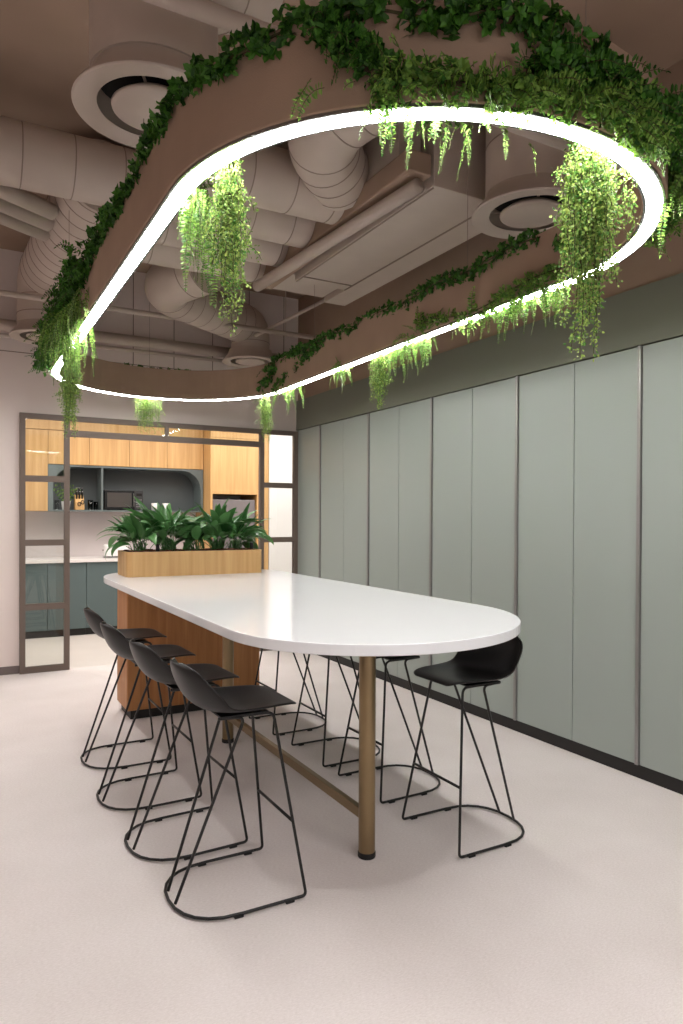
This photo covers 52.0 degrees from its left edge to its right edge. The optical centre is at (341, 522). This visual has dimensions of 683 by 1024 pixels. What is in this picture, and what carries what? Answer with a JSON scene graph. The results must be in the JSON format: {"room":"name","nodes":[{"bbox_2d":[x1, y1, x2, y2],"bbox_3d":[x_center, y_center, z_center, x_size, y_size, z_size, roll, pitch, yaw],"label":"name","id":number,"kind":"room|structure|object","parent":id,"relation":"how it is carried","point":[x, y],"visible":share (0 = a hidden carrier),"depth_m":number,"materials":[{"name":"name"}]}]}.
{"room":"office break room","nodes":[
{"label":"office break room","id":0,"kind":"room"},
{"bbox_2d":[25,495,239,557],"bbox_3d":[-3.453,-0.144,9.416,6.300,3.100,0.100,0,1,-29],"label":"wall","id":1,"kind":"structure","parent":0,"point":[84,526],"depth_m":9.32,"materials":[{"name":"paint"}]},
{"bbox_2d":[25,429,47,510],"bbox_3d":[-4.001,-0.663,8.842,0.504,1.023,0.357,0,1,-29],"label":"upper cabinet","id":2,"kind":"object","parent":1,"relation":"attached to","point":[36,498],"visible":0.51,"depth_m":8.75,"materials":[{"name":"brown wood"}]},
{"bbox_2d":[26,419,202,437],"bbox_3d":[-3.117,-1.385,9.325,2.520,0.410,0.357,0,1,-29],"label":"panel","id":3,"kind":"object","parent":2,"relation":"on","point":[30,423],"visible":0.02,"depth_m":9.17,"materials":[{"name":"brown wood"}]},
{"bbox_2d":[48,430,88,465],"bbox_3d":[-3.562,-0.961,9.082,0.493,0.428,0.357,0,1,-29],"label":"upper cabinet","id":4,"kind":"object","parent":1,"relation":"attached to","point":[79,446],"visible":0.64,"depth_m":8.91,"materials":[{"name":"brown wood"}]},
{"bbox_2d":[89,438,128,466],"bbox_3d":[-3.125,-0.961,9.325,0.503,0.428,0.357,0,1,-29],"label":"upper cabinet","id":5,"kind":"object","parent":1,"relation":"attached to","point":[102,452],"visible":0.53,"depth_m":9.16,"materials":[{"name":"brown wood"}]},
{"bbox_2d":[48,464,202,511],"bbox_3d":[-2.901,-0.447,9.454,2.012,0.590,0.356,0,1,-29],"label":"niche shelf","id":6,"kind":"object","parent":1,"relation":"attached to","point":[180,488],"visible":0.83,"depth_m":9.63,"materials":[{"name":"grey"}]},
{"bbox_2d":[54,500,58,509],"bbox_3d":[-3.634,-0.230,8.938,0.060,0.120,0.060,0,1,-29],"label":"drinking glass","id":7,"kind":"object","parent":6,"relation":"on","point":[56,502],"visible":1,"depth_m":8.92,"materials":[{"name":"glass"}]},
{"bbox_2d":[53,483,80,509],"bbox_3d":[-3.545,-0.345,9.020,0.358,0.350,0.342,0,1,-29],"label":"potted plant","id":8,"kind":"object","parent":6,"relation":"on","point":[54,489],"visible":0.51,"depth_m":8.96,"materials":[{"name":"green plant"}]},
{"bbox_2d":[74,495,83,509],"bbox_3d":[-3.401,-0.269,9.075,0.110,0.199,0.125,0,1,-29],"label":"knife block","id":9,"kind":"object","parent":6,"relation":"on","point":[76,507],"visible":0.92,"depth_m":9.03,"materials":[{"name":"brown wood"}]},
{"bbox_2d":[88,500,92,509],"bbox_3d":[-3.285,-0.235,9.154,0.068,0.130,0.068,0,1,-29],"label":"drinking glass","id":10,"kind":"object","parent":6,"relation":"on","point":[90,502],"visible":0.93,"depth_m":9.13,"materials":[{"name":"glass"}]},
{"bbox_2d":[93,502,97,509],"bbox_3d":[-3.239,-0.225,9.226,0.060,0.110,0.060,0,1,-29],"label":"drinking glass","id":11,"kind":"object","parent":6,"relation":"on","point":[95,504],"visible":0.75,"depth_m":9.21,"materials":[{"name":"glass"}]},
{"bbox_2d":[103,490,142,509],"bbox_3d":[-2.947,-0.302,9.401,0.500,0.262,0.355,0,1,-29],"label":"microwave","id":12,"kind":"object","parent":6,"relation":"on","point":[112,499],"visible":0.79,"depth_m":9.26,"materials":[{"name":"black"}]},
{"bbox_2d":[151,503,156,510],"bbox_3d":[-2.549,-0.220,9.551,0.084,0.100,0.106,0,0,6],"label":"mug","id":13,"kind":"object","parent":6,"relation":"on","point":[152,504],"visible":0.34,"depth_m":9.51,"materials":[{"name":"white ceramic"}]},
{"bbox_2d":[129,440,166,468],"bbox_3d":[-2.683,-0.961,9.570,0.503,0.428,0.357,0,1,-29],"label":"upper cabinet","id":14,"kind":"object","parent":1,"relation":"attached to","point":[142,454],"visible":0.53,"depth_m":9.41,"materials":[{"name":"brown wood"}]},
{"bbox_2d":[166,442,202,469],"bbox_3d":[-2.240,-0.961,9.816,0.507,0.428,0.357,0,1,-29],"label":"upper cabinet","id":15,"kind":"object","parent":1,"relation":"attached to","point":[179,455],"visible":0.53,"depth_m":9.66,"materials":[{"name":"brown wood"}]},
{"bbox_2d":[0,248,297,666],"bbox_3d":[-3.110,-0.570,6.686,6.250,4.000,0.120,0,1,-29],"label":"wall","id":16,"kind":"structure","parent":0,"point":[21,390],"depth_m":7.01,"materials":[{"name":"paint"}]},
{"bbox_2d":[0,666,18,674],"bbox_3d":[-4.441,1.394,5.891,3.150,0.075,0.014,0,1,-29],"label":"baseboard","id":17,"kind":"structure","parent":16,"relation":"attached to","point":[8,670],"depth_m":6.61,"materials":[{"name":"grey"}]},
{"bbox_2d":[0,273,283,369],"bbox_3d":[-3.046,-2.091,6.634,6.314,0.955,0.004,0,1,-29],"label":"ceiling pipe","id":18,"kind":"structure","parent":16,"relation":"attached to","point":[133,273],"depth_m":7.15,"materials":[{"name":"beige"}]},
{"bbox_2d":[19,412,297,673],"bbox_3d":[-1.780,0.193,7.329,2.900,2.475,0.050,0,1,-29],"label":"door frame","id":19,"kind":"structure","parent":16,"relation":"in","point":[23,478],"depth_m":6.82,"materials":[{"name":"brown metal"}]},
{"bbox_2d":[268,435,291,572],"bbox_3d":[-0.895,-0.091,10.402,0.670,3.000,0.660,0,1,-29],"label":"wall","id":20,"kind":"structure","parent":0,"point":[280,447],"depth_m":10.03,"materials":[{"name":"white paint"}]},
{"bbox_2d":[0,634,682,1023],"bbox_3d":[-0.729,1.518,3.478,7.300,0.100,13.160,0,1,-29],"label":"floor","id":21,"kind":"structure","parent":0,"point":[578,920],"depth_m":2.93,"materials":[{"name":"concrete"}]},
{"bbox_2d":[25,563,46,638],"bbox_3d":[-3.952,0.951,8.744,0.451,0.918,0.607,0,1,-29],"label":"base cabinet","id":22,"kind":"object","parent":21,"relation":"on","point":[35,574],"visible":0.56,"depth_m":8.53,"materials":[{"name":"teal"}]},
{"bbox_2d":[25,556,117,563],"bbox_3d":[-3.063,0.470,9.218,2.469,0.038,0.633,0,1,-29],"label":"countertop","id":23,"kind":"structure","parent":22,"relation":"on","point":[86,558],"depth_m":8.81,"materials":[{"name":"white stone"}]},
{"bbox_2d":[102,544,127,557],"bbox_3d":[-2.967,0.364,9.166,0.317,0.172,0.174,0,1,-29],"label":"toaster","id":24,"kind":"object","parent":23,"relation":"on","point":[105,546],"visible":0.61,"depth_m":9.08,"materials":[{"name":"white paint"}]},
{"bbox_2d":[47,562,85,636],"bbox_3d":[-3.556,0.951,8.963,0.451,0.918,0.607,0,1,-29],"label":"base cabinet","id":25,"kind":"object","parent":21,"relation":"on","point":[55,571],"visible":0.83,"depth_m":8.71,"materials":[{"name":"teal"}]},
{"bbox_2d":[86,561,117,634],"bbox_3d":[-3.160,0.950,9.183,0.451,0.918,0.607,0,1,-29],"label":"base cabinet","id":26,"kind":"object","parent":21,"relation":"on","point":[101,598],"visible":0.48,"depth_m":8.89,"materials":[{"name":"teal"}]},
{"bbox_2d":[80,607,171,769],"bbox_3d":[-1.363,0.988,4.366,0.495,0.939,0.458,0,1,-29],"label":"bar stool","id":27,"kind":"object","parent":21,"relation":"on","point":[93,619],"visible":0.81,"depth_m":4.31,"materials":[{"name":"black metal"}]},
{"bbox_2d":[96,621,201,810],"bbox_3d":[-1.064,0.994,3.789,0.495,0.939,0.458,0,1,-30],"label":"bar stool","id":28,"kind":"object","parent":21,"relation":"on","point":[114,638],"visible":0.8,"depth_m":3.72,"materials":[{"name":"black metal"}]},
{"bbox_2d":[124,638,247,861],"bbox_3d":[-0.753,1.000,3.270,0.495,0.939,0.458,0,1,-31],"label":"bar stool","id":29,"kind":"object","parent":21,"relation":"on","point":[147,660],"visible":0.8,"depth_m":3.17,"materials":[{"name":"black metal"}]},
{"bbox_2d":[196,430,268,569],"bbox_3d":[-1.570,-0.090,10.026,0.855,2.998,0.657,0,1,-29],"label":"tall cabinet","id":30,"kind":"object","parent":21,"relation":"on","point":[227,470],"visible":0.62,"depth_m":9.72,"materials":[{"name":"brown wood"}]},
{"bbox_2d":[213,499,254,548],"bbox_3d":[-1.642,0.541,10.006,0.620,1.735,0.600,0,1,-29],"label":"fridge","id":31,"kind":"object","parent":30,"relation":"in","point":[241,505],"visible":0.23,"depth_m":9.76,"materials":[{"name":"silver"}]},
{"bbox_2d":[164,657,306,920],"bbox_3d":[-0.458,1.005,2.828,0.495,0.939,0.458,0,1,-29],"label":"bar stool","id":32,"kind":"object","parent":21,"relation":"on","point":[227,702],"visible":1,"depth_m":2.76,"materials":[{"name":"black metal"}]},
{"bbox_2d":[249,648,326,735],"bbox_3d":[-0.360,0.986,5.083,0.495,0.939,0.458,0,1,-29],"label":"bar stool","id":33,"kind":"object","parent":21,"relation":"on","point":[256,680],"visible":0.24,"depth_m":5.11,"materials":[{"name":"black metal"}]},
{"bbox_2d":[104,569,520,859],"bbox_3d":[-0.467,0.937,4.287,1.414,1.050,3.869,0,1,-29],"label":"meeting table","id":34,"kind":"object","parent":21,"relation":"on","point":[224,620],"visible":0.8,"depth_m":3.45,"materials":[{"name":"white laminate"}]},
{"bbox_2d":[118,542,261,576],"bbox_3d":[-1.192,0.278,5.552,1.075,0.240,0.370,0,1,-29],"label":"planter box","id":35,"kind":"object","parent":34,"relation":"on","point":[207,561],"visible":0.91,"depth_m":5.36,"materials":[{"name":"brown wood"}]},
{"bbox_2d":[95,512,175,558],"bbox_3d":[-1.564,0.102,5.319,0.562,0.385,0.540,0,0,4],"label":"peace lily","id":36,"kind":"object","parent":35,"relation":"in","point":[134,530],"visible":0.83,"depth_m":5.27,"materials":[{"name":"green plant"}]},
{"bbox_2d":[122,496,211,550],"bbox_3d":[-1.369,0.029,5.471,0.765,0.479,0.718,0,1,-29],"label":"peace lily","id":37,"kind":"object","parent":35,"relation":"in","point":[162,513],"visible":0.77,"depth_m":5.39,"materials":[{"name":"green plant"}]},
{"bbox_2d":[158,508,222,550],"bbox_3d":[-1.204,0.076,5.572,0.569,0.411,0.663,0,1,-29],"label":"peace lily","id":38,"kind":"object","parent":35,"relation":"in","point":[196,532],"visible":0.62,"depth_m":5.46,"materials":[{"name":"green plant"}]},
{"bbox_2d":[170,497,261,550],"bbox_3d":[-1.005,0.046,5.649,0.787,0.530,0.720,0,1,-29],"label":"peace lily","id":39,"kind":"object","parent":35,"relation":"in","point":[219,515],"visible":0.76,"depth_m":5.52,"materials":[{"name":"green plant"}]},
{"bbox_2d":[223,503,273,548],"bbox_3d":[-0.844,0.055,5.774,0.586,0.460,0.592,0,1,-29],"label":"peace lily","id":40,"kind":"object","parent":35,"relation":"in","point":[256,530],"visible":0.62,"depth_m":5.75,"materials":[{"name":"green plant"}]},
{"bbox_2d":[291,654,380,766],"bbox_3d":[-0.003,0.993,4.481,0.495,0.939,0.458,0,1,-29],"label":"bar stool","id":41,"kind":"object","parent":21,"relation":"on","point":[338,662],"visible":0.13,"depth_m":4.51,"materials":[{"name":"black metal"}]},
{"bbox_2d":[338,655,440,803],"bbox_3d":[0.305,0.999,3.955,0.495,0.939,0.458,0,1,-30],"label":"bar stool","id":42,"kind":"object","parent":21,"relation":"on","point":[411,657],"visible":0.36,"depth_m":3.90,"materials":[{"name":"black metal"}]},
{"bbox_2d":[402,636,524,858],"bbox_3d":[0.622,1.005,3.370,0.495,0.939,0.458,0,1,-29],"label":"bar stool","id":43,"kind":"object","parent":21,"relation":"on","point":[485,666],"visible":0.9,"depth_m":3.40,"materials":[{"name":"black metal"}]},
{"bbox_2d":[0,0,682,298],"bbox_3d":[-0.549,-2.570,2.069,6.250,0.100,10.600,0,1,-29],"label":"ceiling","id":44,"kind":"structure","parent":0,"point":[44,44],"depth_m":3.70,"materials":[{"name":"beige paint"}]},
{"bbox_2d":[0,212,49,241],"bbox_3d":[-2.603,-2.128,4.434,0.110,0.108,1.693,1,1,30],"label":"ceiling pipe","id":45,"kind":"object","parent":44,"relation":"attached to","point":[5,220],"visible":0.68,"depth_m":4.97,"materials":[{"name":"metal"}]},
{"bbox_2d":[0,198,53,231],"bbox_3d":[-2.401,-2.128,4.426,0.110,0.108,1.290,1,1,30],"label":"ceiling pipe","id":46,"kind":"object","parent":44,"relation":"attached to","point":[10,209],"visible":0.74,"depth_m":4.78,"materials":[{"name":"metal"}]},
{"bbox_2d":[0,185,57,219],"bbox_3d":[-2.190,-2.127,4.418,0.110,0.108,0.867,1,1,30],"label":"ceiling pipe","id":47,"kind":"object","parent":44,"relation":"attached to","point":[24,199],"visible":1,"depth_m":4.59,"materials":[{"name":"metal"}]},
{"bbox_2d":[9,298,54,344],"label":"ceiling vent","id":48,"kind":"object","parent":44,"relation":"in","point":[28,313],"depth_m":6.18,"materials":[{"name":"metal"}]},
{"bbox_2d":[17,195,101,296],"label":"flexible duct","id":49,"kind":"object","parent":44,"relation":"in","point":[40,267],"depth_m":5.31,"materials":[{"name":"metal"}]},
{"bbox_2d":[0,290,316,339],"bbox_3d":[-2.839,-2.229,5.835,5.900,0.664,0.048,0,1,-29],"label":"ceiling pipe","id":50,"kind":"object","parent":44,"relation":"hanging from","point":[2,292],"visible":0.71,"depth_m":6.44,"materials":[{"name":"metal"}]},
{"bbox_2d":[254,299,324,336],"bbox_3d":[-0.406,-2.111,7.015,1.003,0.433,0.036,0,1,16],"label":"ceiling pipe","id":51,"kind":"object","parent":50,"relation":"attached to","point":[320,302],"visible":0.66,"depth_m":7.02,"materials":[{"name":"metal"}]},
{"bbox_2d":[71,0,282,147],"bbox_3d":[-0.651,-2.175,2.886,0.873,1.057,0.668,0,1,-29],"label":"ceiling vent","id":52,"kind":"object","parent":44,"relation":"in","point":[136,46],"visible":0.55,"depth_m":2.63,"materials":[{"name":"beige metal"}]},
{"bbox_2d":[50,0,667,400],"bbox_3d":[-0.539,-1.838,4.267,1.924,1.400,5.224,0,1,-29],"label":"pendant light","id":53,"kind":"object","parent":44,"relation":"hanging from","point":[248,113],"visible":0.66,"depth_m":2.31,"materials":[{"name":"metal"}]},
{"bbox_2d":[24,240,89,376],"bbox_3d":[-1.821,-1.291,4.486,0.293,0.422,1.974,0,1,-29],"label":"leaf garland","id":54,"kind":"object","parent":53,"relation":"attached to","point":[71,277],"visible":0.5,"depth_m":4.05,"materials":[{"name":"green"}]},
{"bbox_2d":[24,288,97,390],"bbox_3d":[-1.666,-1.152,4.321,0.340,0.684,1.411,0,1,-36],"label":"vine","id":55,"kind":"object","parent":53,"relation":"hanging from","point":[65,321],"visible":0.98,"depth_m":4.23,"materials":[{"name":"green plant"}]},
{"bbox_2d":[52,351,84,438],"bbox_3d":[-1.818,-0.875,4.660,0.203,0.647,0.422,0,1,-39],"label":"vine","id":56,"kind":"object","parent":53,"relation":"hanging from","point":[69,397],"visible":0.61,"depth_m":4.61,"materials":[{"name":"green plant"}]},
{"bbox_2d":[79,97,166,281],"bbox_3d":[-1.074,-1.390,3.233,0.160,0.176,2.081,0,1,-29],"label":"leaf garland","id":57,"kind":"object","parent":53,"relation":"attached to","point":[153,131],"visible":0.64,"depth_m":2.90,"materials":[{"name":"green"}]},
{"bbox_2d":[134,397,164,434],"bbox_3d":[-1.786,-1.005,6.523,0.292,0.421,0.163,0,0,-9],"label":"vine","id":58,"kind":"object","parent":53,"relation":"hanging from","point":[141,409],"visible":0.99,"depth_m":6.50,"materials":[{"name":"green plant"}]},
{"bbox_2d":[124,362,188,369],"bbox_3d":[-1.749,-1.432,6.530,0.688,0.078,0.121,0,1,-27],"label":"leaf garland","id":59,"kind":"object","parent":53,"relation":"attached to","point":[124,362],"visible":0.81,"depth_m":6.56,"materials":[{"name":"green"}]},
{"bbox_2d":[177,179,218,307],"bbox_3d":[-0.491,-0.971,2.430,0.157,0.426,0.299,0,1,-22],"label":"vine","id":60,"kind":"object","parent":53,"relation":"hanging from","point":[199,202],"visible":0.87,"depth_m":2.42,"materials":[{"name":"green plant"}]},
{"bbox_2d":[199,157,261,335],"bbox_3d":[-0.352,-0.872,2.225,0.211,0.570,0.216,0,0,15],"label":"vine","id":61,"kind":"object","parent":53,"relation":"hanging from","point":[229,195],"visible":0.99,"depth_m":2.19,"materials":[{"name":"green plant"}]},
{"bbox_2d":[154,0,354,130],"bbox_3d":[-0.315,-1.370,2.089,0.823,0.175,0.200,1,1,38],"label":"leaf garland","id":62,"kind":"object","parent":53,"relation":"attached to","point":[200,71],"visible":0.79,"depth_m":2.02,"materials":[{"name":"green plant"}]},
{"bbox_2d":[255,390,273,442],"bbox_3d":[-0.692,-0.963,6.390,0.202,0.491,0.269,0,1,-38],"label":"vine","id":63,"kind":"object","parent":53,"relation":"hanging from","point":[266,410],"visible":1,"depth_m":6.33,"materials":[{"name":"green plant"}]},
{"bbox_2d":[256,359,277,394],"bbox_3d":[-0.626,-1.290,6.224,0.265,0.302,0.305,0,0,-8],"label":"leaf garland","id":64,"kind":"object","parent":53,"relation":"attached to","point":[264,380],"visible":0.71,"depth_m":6.20,"materials":[{"name":"green"}]},
{"bbox_2d":[270,341,302,364],"bbox_3d":[-0.456,-1.423,5.980,0.141,0.137,0.625,0,1,-31],"label":"leaf garland","id":65,"kind":"object","parent":53,"relation":"attached to","point":[274,358],"visible":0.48,"depth_m":6.03,"materials":[{"name":"green"}]},
{"bbox_2d":[272,382,304,412],"bbox_3d":[-0.450,-1.083,6.007,0.183,0.312,0.414,0,1,-44],"label":"vine","id":66,"kind":"object","parent":53,"relation":"hanging from","point":[288,391],"visible":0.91,"depth_m":6.04,"materials":[{"name":"green plant"}]},
{"bbox_2d":[271,338,325,393],"bbox_3d":[-0.341,-1.288,5.763,0.141,0.314,1.017,0,1,-29],"label":"leaf garland","id":67,"kind":"object","parent":53,"relation":"attached to","point":[316,348],"visible":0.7,"depth_m":5.65,"materials":[{"name":"green"}]},
{"bbox_2d":[329,358,353,394],"bbox_3d":[-0.021,-1.089,5.165,0.171,0.273,0.287,0,1,-29],"label":"vine","id":68,"kind":"object","parent":53,"relation":"hanging from","point":[339,370],"visible":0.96,"depth_m":5.15,"materials":[{"name":"green plant"}]},
{"bbox_2d":[299,0,401,108],"bbox_3d":[0.028,-1.254,1.850,0.293,0.297,0.197,0,0,15],"label":"leaf garland","id":69,"kind":"object","parent":53,"relation":"attached to","point":[365,52],"visible":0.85,"depth_m":1.85,"materials":[{"name":"green"}]},
{"bbox_2d":[368,352,393,409],"bbox_3d":[0.267,-0.973,4.726,0.173,0.427,0.187,0,0,-10],"label":"vine","id":70,"kind":"object","parent":53,"relation":"hanging from","point":[379,374],"visible":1,"depth_m":4.71,"materials":[{"name":"green plant"}]},
{"bbox_2d":[384,325,437,382],"bbox_3d":[0.388,-1.065,4.420,0.242,0.347,0.510,0,1,-38],"label":"vine","id":71,"kind":"object","parent":53,"relation":"hanging from","point":[407,347],"visible":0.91,"depth_m":4.36,"materials":[{"name":"green plant"}]},
{"bbox_2d":[290,69,536,177],"bbox_3d":[0.229,-1.088,1.933,0.743,0.225,0.144,0,1,-22],"label":"vine","id":72,"kind":"object","parent":53,"relation":"hanging from","point":[407,115],"visible":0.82,"depth_m":1.92,"materials":[{"name":"green plant"}]},
{"bbox_2d":[288,228,545,359],"bbox_3d":[0.292,-1.394,4.609,0.165,0.163,2.874,0,1,-29],"label":"leaf garland","id":73,"kind":"object","parent":53,"relation":"attached to","point":[437,280],"visible":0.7,"depth_m":4.03,"materials":[{"name":"green"}]},
{"bbox_2d":[315,0,610,61],"bbox_3d":[0.344,-1.349,1.883,0.837,0.185,0.200,0,0,-7],"label":"leaf garland","id":74,"kind":"object","parent":53,"relation":"attached to","point":[455,14],"visible":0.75,"depth_m":1.86,"materials":[{"name":"green plant"}]},
{"bbox_2d":[413,256,592,339],"bbox_3d":[0.785,-1.165,3.680,0.214,0.276,1.375,0,1,-29],"label":"leaf garland","id":75,"kind":"object","parent":53,"relation":"attached to","point":[510,294],"visible":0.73,"depth_m":3.62,"materials":[{"name":"green"}]},
{"bbox_2d":[467,269,570,343],"bbox_3d":[0.901,-1.075,3.559,0.205,0.346,0.713,0,1,-26],"label":"vine","id":76,"kind":"object","parent":53,"relation":"hanging from","point":[521,301],"visible":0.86,"depth_m":3.48,"materials":[{"name":"green plant"}]},
{"bbox_2d":[364,31,682,176],"bbox_3d":[0.557,-1.155,1.915,1.034,0.283,0.274,0,1,-18],"label":"leaf garland","id":77,"kind":"object","parent":53,"relation":"attached to","point":[524,89],"visible":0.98,"depth_m":1.86,"materials":[{"name":"green plant"}]},
{"bbox_2d":[552,231,575,256],"bbox_3d":[1.092,-1.282,3.138,0.175,0.250,0.368,0,1,-29],"label":"leaf garland","id":78,"kind":"object","parent":53,"relation":"attached to","point":[555,242],"visible":0.02,"depth_m":3.22,"materials":[{"name":"green"}]},
{"bbox_2d":[549,138,622,361],"bbox_3d":[0.742,-0.824,2.092,0.268,0.682,0.175,0,1,-34],"label":"vine","id":79,"kind":"object","parent":53,"relation":"hanging from","point":[585,237],"visible":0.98,"depth_m":2.07,"materials":[{"name":"green plant"}]},
{"bbox_2d":[511,12,682,174],"bbox_3d":[0.852,-1.206,2.032,0.908,0.265,0.303,0,1,-37],"label":"leaf garland","id":80,"kind":"object","parent":53,"relation":"attached to","point":[557,52],"visible":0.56,"depth_m":1.91,"materials":[{"name":"green plant"}]},
{"bbox_2d":[559,141,641,258],"bbox_3d":[0.784,-0.983,2.137,0.308,0.364,0.157,0,1,-37],"label":"vine","id":81,"kind":"object","parent":53,"relation":"hanging from","point":[610,163],"visible":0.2,"depth_m":2.16,"materials":[{"name":"green plant"}]},
{"bbox_2d":[643,92,682,260],"bbox_3d":[1.218,-1.228,2.516,0.292,0.263,0.924,0,1,17],"label":"leaf garland","id":82,"kind":"object","parent":53,"relation":"attached to","point":[676,220],"visible":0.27,"depth_m":2.74,"materials":[{"name":"green"}]},
{"bbox_2d":[645,168,682,258],"bbox_3d":[1.189,-1.130,2.464,0.230,0.396,0.417,0,1,-29],"label":"vine","id":83,"kind":"object","parent":53,"relation":"hanging from","point":[678,183],"visible":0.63,"depth_m":2.44,"materials":[{"name":"green plant"}]},
{"bbox_2d":[142,0,670,174],"bbox_3d":[0.407,-1.813,2.974,3.200,0.068,0.068,0,1,-29],"label":"ceiling pipe","id":84,"kind":"object","parent":44,"relation":"hanging from","point":[205,11],"visible":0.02,"depth_m":2.49,"materials":[{"name":"metal"}]},
{"bbox_2d":[471,124,574,238],"bbox_3d":[1.043,-2.078,3.828,0.649,0.800,0.649,0,1,-29],"label":"ceiling vent","id":85,"kind":"object","parent":44,"relation":"in","point":[516,200],"visible":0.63,"depth_m":3.68,"materials":[{"name":"beige metal"}]},
{"bbox_2d":[263,148,430,289],"bbox_3d":[-0.111,-1.999,4.835,0.160,0.125,2.240,0,1,-29],"label":"ceiling beam","id":86,"kind":"structure","parent":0,"point":[394,175],"depth_m":4.09,"materials":[{"name":"beige paint"}]},
{"bbox_2d":[141,244,265,281],"bbox_3d":[-1.118,-2.128,5.418,1.025,0.360,0.360,0,1,-29],"label":"air duct","id":87,"kind":"object","parent":86,"relation":"attached to","point":[160,255],"visible":0.27,"depth_m":5.29,"materials":[{"name":"metal"}]},
{"bbox_2d":[144,265,272,367],"bbox_3d":[-1.228,-1.992,6.659,0.797,0.622,2.098,0,0,13],"label":"flexible duct","id":88,"kind":"object","parent":87,"relation":"attached to","point":[164,287],"visible":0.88,"depth_m":6.48,"materials":[{"name":"brown metal"}]},
{"bbox_2d":[156,221,288,266],"bbox_3d":[-0.914,-2.124,5.051,1.025,0.360,0.360,0,1,-29],"label":"air duct","id":89,"kind":"object","parent":86,"relation":"attached to","point":[272,254],"visible":0.19,"depth_m":5.09,"materials":[{"name":"metal"}]},
{"bbox_2d":[194,146,343,224],"bbox_3d":[-0.491,-2.116,4.268,1.045,0.360,0.360,0,1,-29],"label":"air duct","id":90,"kind":"object","parent":86,"relation":"attached to","point":[270,176],"visible":0.35,"depth_m":4.18,"materials":[{"name":"metal"}]},
{"bbox_2d":[252,178,423,291],"bbox_3d":[-0.125,-1.875,4.726,0.083,0.083,2.024,0,1,-33],"label":"pipe","id":91,"kind":"object","parent":86,"relation":"attached to","point":[415,187],"visible":1,"depth_m":4.44,"materials":[{"name":"metal"}]},
{"bbox_2d":[273,121,485,305],"bbox_3d":[0.248,-2.112,4.919,0.830,0.456,2.400,0,1,-29],"label":"air duct","id":92,"kind":"object","parent":86,"relation":"attached to","point":[433,222],"depth_m":4.47,"materials":[{"name":"beige metal"}]},
{"bbox_2d":[287,1,420,210],"bbox_3d":[0.083,-2.224,3.819,0.666,0.568,1.326,0,1,-29],"label":"flexible duct","id":93,"kind":"object","parent":92,"relation":"attached to","point":[332,165],"visible":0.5,"depth_m":3.90,"materials":[{"name":"beige metal"}]},
{"bbox_2d":[298,59,682,399],"bbox_3d":[2.126,-1.935,3.504,0.180,1.170,10.500,0,1,-29],"label":"wall","id":94,"kind":"structure","parent":0,"point":[644,266],"depth_m":5.45,"materials":[{"name":"beige paint"}]},
{"bbox_3d":[-3.310,-0.518,0.502,0.100,4.000,10.500,0,1,-29],"label":"wall","id":95,"kind":"structure","parent":0,"visible":0},
{"bbox_2d":[0,333,222,362],"bbox_3d":[-3.115,-1.738,6.487,6.050,0.036,0.036,0,1,-29],"label":"ceiling pipe","id":96,"kind":"object","parent":95,"relation":"attached to","point":[1,334],"visible":0.49,"depth_m":7.11,"materials":[{"name":"metal"}]},
{"bbox_2d":[0,318,277,356],"bbox_3d":[-3.105,-1.828,6.469,6.050,0.110,0.110,0,1,-29],"label":"ceiling pipe","id":97,"kind":"object","parent":95,"relation":"attached to","point":[7,325],"visible":0.49,"depth_m":7.08,"materials":[{"name":"metal"}]},
{"bbox_2d":[0,116,315,247],"bbox_3d":[-2.341,-2.120,3.768,4.765,0.360,0.360,0,1,-29],"label":"air duct","id":98,"kind":"object","parent":95,"relation":"attached to","point":[34,158],"visible":0.46,"depth_m":4.06,"materials":[{"name":"beige metal"}]},
{"bbox_3d":[2.135,0.065,3.530,0.140,2.830,10.500,0,1,-29],"label":"wall","id":99,"kind":"structure","parent":0,"visible":0},
{"bbox_2d":[297,425,320,577],"bbox_3d":[-0.356,0.147,7.796,0.072,2.408,0.622,0,1,-29],"label":"cupboard","id":100,"kind":"object","parent":99,"relation":"attached to","point":[309,439],"visible":0.52,"depth_m":7.75,"materials":[{"name":"grey"}]},
{"bbox_2d":[321,413,369,662],"bbox_3d":[0.038,0.155,7.086,0.072,2.408,0.998,0,1,-29],"label":"cupboard","id":101,"kind":"object","parent":99,"relation":"attached to","point":[345,444],"visible":0.66,"depth_m":7.04,"materials":[{"name":"grey"}]},
{"bbox_2d":[369,397,432,688],"bbox_3d":[0.524,0.164,6.211,0.072,2.408,0.998,0,1,-29],"label":"cupboard","id":102,"kind":"object","parent":99,"relation":"attached to","point":[401,437],"visible":0.74,"depth_m":6.13,"materials":[{"name":"grey"}]},
{"bbox_2d":[432,376,518,720],"bbox_3d":[1.009,0.173,5.337,0.072,2.408,0.998,0,1,-29],"label":"cupboard","id":103,"kind":"object","parent":99,"relation":"attached to","point":[476,429],"visible":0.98,"depth_m":5.26,"materials":[{"name":"grey"}]},
{"bbox_2d":[296,273,682,430],"bbox_3d":[2.053,-1.183,3.471,0.060,0.335,10.500,0,1,-29],"label":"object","id":104,"kind":"structure","parent":99,"relation":"attached to","point":[651,313],"depth_m":4.88,"materials":[{"name":"grey paint"}]},
{"bbox_2d":[319,655,682,794],"bbox_3d":[2.047,1.440,3.496,0.048,0.080,10.500,0,1,-29],"label":"baseboard","id":105,"kind":"structure","parent":99,"relation":"attached to","point":[649,775],"depth_m":4.66,"materials":[{"name":"black"}]},
{"bbox_2d":[517,346,642,764],"bbox_3d":[1.494,0.183,4.463,0.072,2.408,0.998,0,1,-29],"label":"cupboard","id":106,"kind":"object","parent":99,"relation":"attached to","point":[580,506],"visible":0.99,"depth_m":4.39,"materials":[{"name":"grey"}]},
{"bbox_2d":[640,336,682,780],"bbox_3d":[1.979,0.192,3.588,0.072,2.408,0.998,0,1,-29],"label":"cupboard","id":107,"kind":"object","parent":99,"relation":"attached to","point":[661,669],"visible":1,"depth_m":3.90,"materials":[{"name":"grey"}]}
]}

